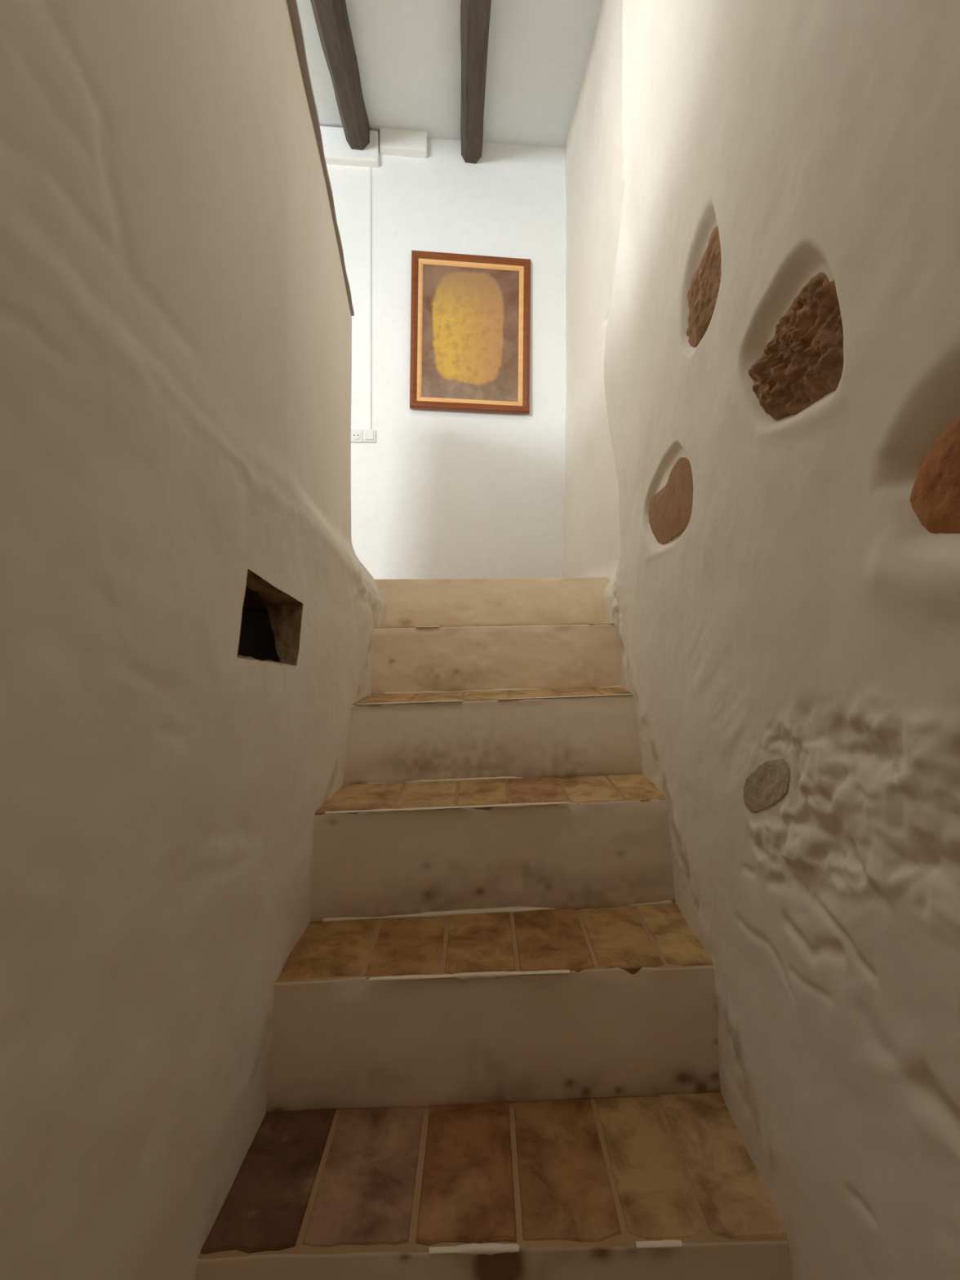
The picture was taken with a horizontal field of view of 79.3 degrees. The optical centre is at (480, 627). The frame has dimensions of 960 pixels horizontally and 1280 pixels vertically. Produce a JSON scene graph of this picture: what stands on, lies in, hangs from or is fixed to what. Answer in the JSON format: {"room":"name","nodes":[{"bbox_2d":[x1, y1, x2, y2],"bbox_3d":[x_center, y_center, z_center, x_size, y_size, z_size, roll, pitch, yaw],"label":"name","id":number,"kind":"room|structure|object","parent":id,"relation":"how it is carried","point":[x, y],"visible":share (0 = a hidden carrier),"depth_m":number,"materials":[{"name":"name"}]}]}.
{"room":"indoor staircase","nodes":[
{"label":"indoor staircase","id":0,"kind":"room"},
{"bbox_2d":[0,0,386,1279],"bbox_3d":[-0.587,-0.080,0.400,0.522,2.200,3.600,0,0,0],"label":"wall","id":1,"kind":"structure","parent":0,"point":[175,317],"depth_m":0.65,"materials":[{"name":"paint"}]},
{"bbox_2d":[286,0,354,315],"bbox_3d":[-0.457,-1.186,0.396,0.264,0.014,3.597,0,0,-2],"label":"trim","id":2,"kind":"structure","parent":1,"relation":"on","point":[292,5],"depth_m":1.31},
{"bbox_2d":[243,586,267,613],"bbox_3d":[-1.400,-0.116,0.950,3.800,0.131,4.700,0,0,0],"label":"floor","id":3,"kind":"structure","parent":0,"point":[253,602],"depth_m":1.45,"materials":[{"name":"black"}]},
{"bbox_2d":[326,134,566,579],"bbox_3d":[-1.250,-1.390,3.119,4.145,2.580,0.258,0,0,-6],"label":"wall","id":4,"kind":"structure","parent":0,"point":[438,494],"depth_m":3.10,"materials":[{"name":"white paint"}]},
{"bbox_2d":[320,125,378,168],"bbox_3d":[-0.697,-2.515,3.029,0.328,0.162,0.058,0,0,-6],"label":"cable box","id":5,"kind":"object","parent":4,"relation":"attached to","point":[337,151],"visible":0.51,"depth_m":3.00,"materials":[{"name":"white plastic"}]},
{"bbox_2d":[351,429,363,442],"bbox_3d":[-0.652,-1.011,3.050,0.068,0.068,0.026,0,0,-6],"label":"wall socket","id":6,"kind":"object","parent":4,"relation":"attached to","point":[356,434],"visible":0.77,"depth_m":3.04,"materials":[{"name":"white plastic"}]},
{"bbox_2d":[362,429,376,442],"bbox_3d":[-0.584,-1.013,3.057,0.068,0.068,0.026,0,0,-6],"label":"light switch","id":7,"kind":"object","parent":4,"relation":"attached to","point":[368,435],"visible":1,"depth_m":3.05,"materials":[{"name":"white plastic"}]},
{"bbox_2d":[368,166,371,429],"bbox_3d":[-0.580,-1.747,3.062,0.012,1.412,0.016,0,0,-6],"label":"cable cover","id":8,"kind":"object","parent":4,"relation":"attached to","point":[370,167],"visible":1,"depth_m":3.06,"materials":[{"name":"white plastic"}]},
{"bbox_2d":[379,127,426,158],"bbox_3d":[-0.404,-2.561,3.056,0.246,0.108,0.063,0,0,-6],"label":"cable box","id":9,"kind":"object","parent":4,"relation":"attached to","point":[393,141],"visible":1,"depth_m":3.03,"materials":[{"name":"white plastic"}]},
{"bbox_2d":[409,249,530,414],"bbox_3d":[-0.049,-1.576,3.093,0.640,0.835,0.028,1,-1,-6],"label":"framed picture","id":10,"kind":"object","parent":4,"relation":"attached to","point":[471,313],"visible":1,"depth_m":3.10,"materials":[{"name":"yellow paper"}]},
{"bbox_2d":[421,264,519,401],"bbox_3d":[-0.050,-1.576,3.103,0.524,0.719,0.007,1,-1,-6],"label":"print","id":11,"kind":"object","parent":10,"relation":"attached to","point":[470,316],"depth_m":3.10},
{"bbox_2d":[296,0,602,147],"bbox_3d":[-1.300,-2.353,1.000,4.200,0.895,5.000,0,0,0],"label":"ceiling","id":12,"kind":"structure","parent":0,"point":[408,53],"depth_m":2.62,"materials":[{"name":"paint"}]},
{"bbox_2d":[310,0,370,150],"bbox_3d":[-0.515,-2.214,0.863,0.125,0.819,4.500,0,0,-3],"label":"ceiling beam","id":13,"kind":"structure","parent":12,"relation":"attached to","point":[331,18],"depth_m":2.50,"materials":[{"name":"brown wood"}]},
{"bbox_2d":[460,0,491,164],"bbox_3d":[0.031,-2.218,0.893,0.119,0.830,4.552,0,0,-2],"label":"ceiling beam","id":14,"kind":"structure","parent":12,"relation":"attached to","point":[474,14],"depth_m":2.52,"materials":[{"name":"brown wood"}]},
{"bbox_2d":[561,0,959,1279],"bbox_3d":[0.598,-0.840,0.950,0.403,3.720,4.700,0,0,0],"label":"wall","id":15,"kind":"structure","parent":0,"point":[762,435],"depth_m":0.75,"materials":[{"name":"paint"}]},
{"bbox_3d":[-0.050,1.067,-0.250,1.700,0.120,2.300,0,0,0],"label":"floor","id":16,"kind":"structure","parent":0,"visible":0},
{"bbox_2d":[195,577,791,1279],"bbox_3d":[0.035,0.410,1.579,0.890,1.202,1.765,0,0,0],"label":"staircase","id":17,"kind":"structure","parent":16,"relation":"on","point":[494,1051],"depth_m":1.01,"materials":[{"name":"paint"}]}
]}

